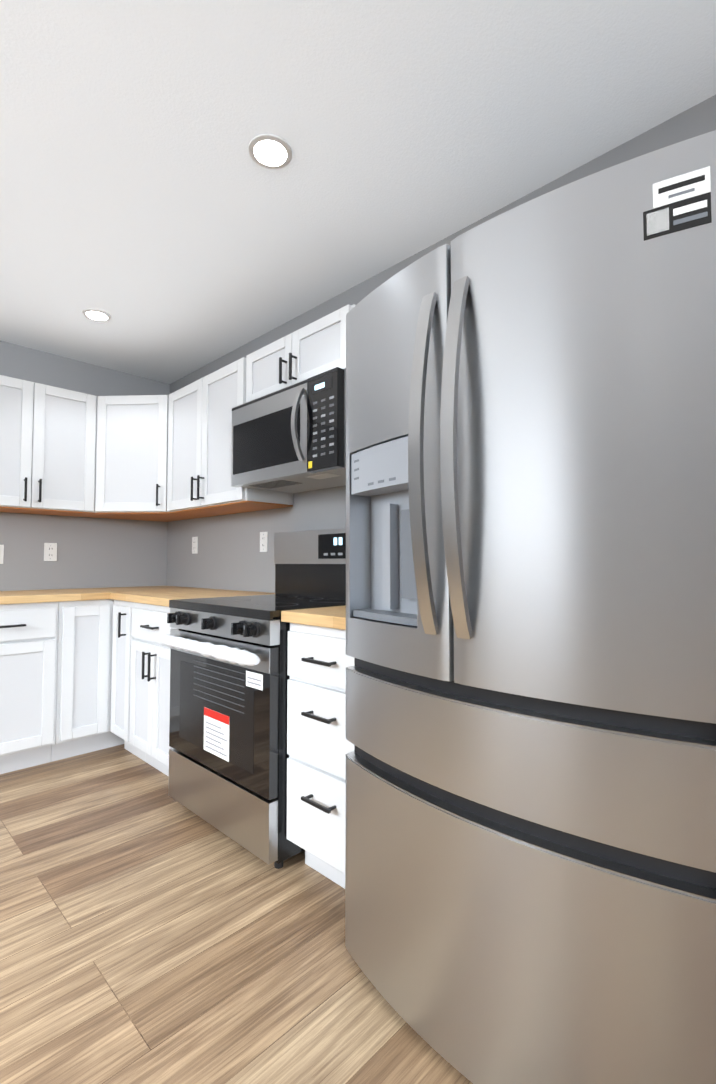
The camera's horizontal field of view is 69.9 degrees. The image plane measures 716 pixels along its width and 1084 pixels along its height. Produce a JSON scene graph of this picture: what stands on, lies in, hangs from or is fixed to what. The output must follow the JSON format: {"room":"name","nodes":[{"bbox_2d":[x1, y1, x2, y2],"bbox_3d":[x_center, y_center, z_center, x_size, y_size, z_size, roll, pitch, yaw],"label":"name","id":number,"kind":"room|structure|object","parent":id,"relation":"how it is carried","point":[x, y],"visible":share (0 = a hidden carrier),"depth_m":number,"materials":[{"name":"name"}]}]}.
{"room":"kitchen","nodes":[
{"label":"kitchen","id":0,"kind":"room"},
{"bbox_2d":[0,341,169,590],"bbox_3d":[-2.934,-0.038,2.378,0.100,2.440,4.400,-2,-3,44],"label":"wall","id":1,"kind":"structure","parent":0,"point":[99,552],"depth_m":3.41,"materials":[{"name":"grey paint"}]},
{"bbox_2d":[0,545,3,563],"bbox_3d":[-2.170,0.073,3.075,0.008,0.116,0.072,-2,-3,44],"label":"outlet","id":2,"kind":"object","parent":1,"relation":"attached to","point":[1,553],"visible":1,"depth_m":3.09,"materials":[{"name":"white plastic"}]},
{"bbox_2d":[0,375,96,516],"bbox_3d":[-1.974,-0.555,3.050,0.358,0.743,0.700,-2,-3,44],"label":"upper cabinet","id":3,"kind":"object","parent":1,"relation":"attached to","point":[47,449],"visible":1,"depth_m":3.01,"materials":[{"name":"white wood"}]},
{"bbox_2d":[44,543,56,560],"bbox_3d":[-1.969,0.064,3.282,0.008,0.116,0.072,-2,-3,44],"label":"electrical outlet","id":4,"kind":"object","parent":1,"relation":"attached to","point":[50,551],"visible":1,"depth_m":3.28,"materials":[{"name":"white plastic"}]},
{"bbox_2d":[0,744,472,1083],"bbox_3d":[-0.610,1.138,0.056,6.600,0.100,4.400,-2,-3,44],"label":"floor","id":5,"kind":"structure","parent":0,"point":[152,931],"depth_m":1.42,"materials":[{"name":"wood"}]},
{"bbox_2d":[0,602,58,773],"bbox_3d":[-1.974,0.761,2.782,0.658,0.876,0.460,-2,-3,44],"label":"base cabinet","id":6,"kind":"object","parent":5,"relation":"on","point":[28,657],"visible":0.94,"depth_m":2.66,"materials":[{"name":"white wood"}]},
{"bbox_2d":[51,599,123,761],"bbox_3d":[-1.518,0.781,3.276,0.617,0.876,0.882,-2,-3,44],"label":"base cabinet","id":7,"kind":"object","parent":5,"relation":"on","point":[84,681],"visible":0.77,"depth_m":2.85,"materials":[{"name":"white wood"}]},
{"bbox_2d":[0,586,274,606],"bbox_3d":[-1.376,0.304,2.834,1.467,0.038,1.343,-2,-3,44],"label":"countertop","id":8,"kind":"structure","parent":7,"relation":"on","point":[158,595],"depth_m":2.83,"materials":[{"name":"beige wood"}]},
{"bbox_2d":[111,600,145,761],"bbox_3d":[-1.128,0.772,3.052,0.293,0.876,0.658,-2,-3,44],"label":"base cabinet","id":9,"kind":"object","parent":5,"relation":"on","point":[122,638],"visible":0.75,"depth_m":2.84,"materials":[{"name":"white wood"}]},
{"bbox_2d":[129,603,176,776],"bbox_3d":[-0.817,0.760,2.748,0.575,0.876,0.658,-2,-3,44],"label":"base cabinet","id":10,"kind":"object","parent":5,"relation":"on","point":[150,695],"visible":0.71,"depth_m":2.56,"materials":[{"name":"white wood"}]},
{"bbox_2d":[161,528,345,868],"bbox_3d":[-0.368,0.555,2.252,0.764,1.245,0.734,-2,-3,44],"label":"range","id":11,"kind":"object","parent":5,"relation":"on","point":[228,754],"visible":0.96,"depth_m":1.99,"materials":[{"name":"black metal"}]},
{"bbox_2d":[287,623,353,888],"bbox_3d":[0.091,0.723,1.861,0.415,0.876,0.658,-2,-3,44],"label":"base cabinet","id":12,"kind":"object","parent":5,"relation":"on","point":[319,746],"visible":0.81,"depth_m":1.68,"materials":[{"name":"white wood"}]},
{"bbox_2d":[281,605,345,629],"bbox_3d":[0.098,0.265,1.890,0.419,0.038,0.633,-2,-3,44],"label":"countertop","id":13,"kind":"structure","parent":12,"relation":"on","point":[334,617],"depth_m":1.71,"materials":[{"name":"beige wood"}]},
{"bbox_2d":[345,130,715,1083],"bbox_3d":[0.494,0.235,1.312,0.939,1.807,0.854,-2,-3,44],"label":"refrigerator","id":14,"kind":"object","parent":5,"relation":"on","point":[531,672],"visible":1,"depth_m":0.96,"materials":[{"name":"grey metal"}]},
{"bbox_2d":[0,0,715,383],"bbox_3d":[-0.610,-1.400,0.160,6.600,0.100,4.400,-2,-3,44],"label":"ceiling","id":15,"kind":"structure","parent":0,"point":[162,218],"depth_m":1.63,"materials":[{"name":"white paint"}]},
{"bbox_2d":[82,308,110,321],"bbox_3d":[-1.425,-1.237,2.798,0.140,0.008,0.140,-2,-3,44],"label":"recessed light","id":16,"kind":"object","parent":15,"relation":"in","point":[96,314],"visible":1,"depth_m":2.79,"materials":[{"name":"white plastic"}]},
{"bbox_2d":[249,133,291,168],"bbox_3d":[-0.288,-1.283,1.687,0.140,0.008,0.140,-2,-3,44],"label":"recessed light","id":17,"kind":"object","parent":15,"relation":"in","point":[269,151],"visible":1,"depth_m":1.68,"materials":[{"name":"white plastic"}]},
{"bbox_2d":[167,95,715,592],"bbox_3d":[0.928,-0.070,1.609,6.500,2.440,0.100,-2,-3,44],"label":"wall","id":18,"kind":"structure","parent":0,"point":[229,557],"depth_m":2.92,"materials":[{"name":"grey paint"}]},
{"bbox_2d":[80,395,211,521],"bbox_3d":[-1.411,-0.540,3.412,0.656,0.743,0.615,-2,-3,44],"label":"upper cabinet","id":19,"kind":"object","parent":18,"relation":"attached to","point":[131,478],"visible":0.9,"depth_m":3.19,"materials":[{"name":"white wood"}]},
{"bbox_2d":[192,537,197,553],"bbox_3d":[-1.126,0.022,3.537,0.072,0.116,0.008,-2,-3,44],"label":"electrical outlet","id":20,"kind":"object","parent":18,"relation":"attached to","point":[194,545],"visible":1,"depth_m":3.53,"materials":[{"name":"white plastic"}]},
{"bbox_2d":[167,357,292,515],"bbox_3d":[-0.783,-0.557,2.979,0.855,0.743,0.358,-2,-3,44],"label":"upper cabinet","id":21,"kind":"object","parent":18,"relation":"attached to","point":[199,444],"visible":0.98,"depth_m":2.85,"materials":[{"name":"white wood"}]},
{"bbox_2d":[260,532,267,551],"bbox_3d":[-0.547,-0.001,2.971,0.072,0.116,0.008,-2,-3,44],"label":"electrical outlet","id":22,"kind":"object","parent":18,"relation":"attached to","point":[263,541],"visible":1,"depth_m":2.96,"materials":[{"name":"white plastic"}]},
{"bbox_2d":[246,304,355,401],"bbox_3d":[-0.205,-0.818,2.423,0.760,0.267,0.358,-2,-3,44],"label":"upper cabinet","id":23,"kind":"object","parent":18,"relation":"attached to","point":[316,347],"visible":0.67,"depth_m":2.29,"materials":[{"name":"white wood"}]},
{"bbox_2d":[231,367,345,492],"bbox_3d":[-0.236,-0.473,2.378,0.758,0.390,0.446,-2,-3,44],"label":"microwave","id":24,"kind":"object","parent":23,"relation":"attached to","point":[290,438],"visible":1,"depth_m":2.21,"materials":[{"name":"grey"}]}
]}

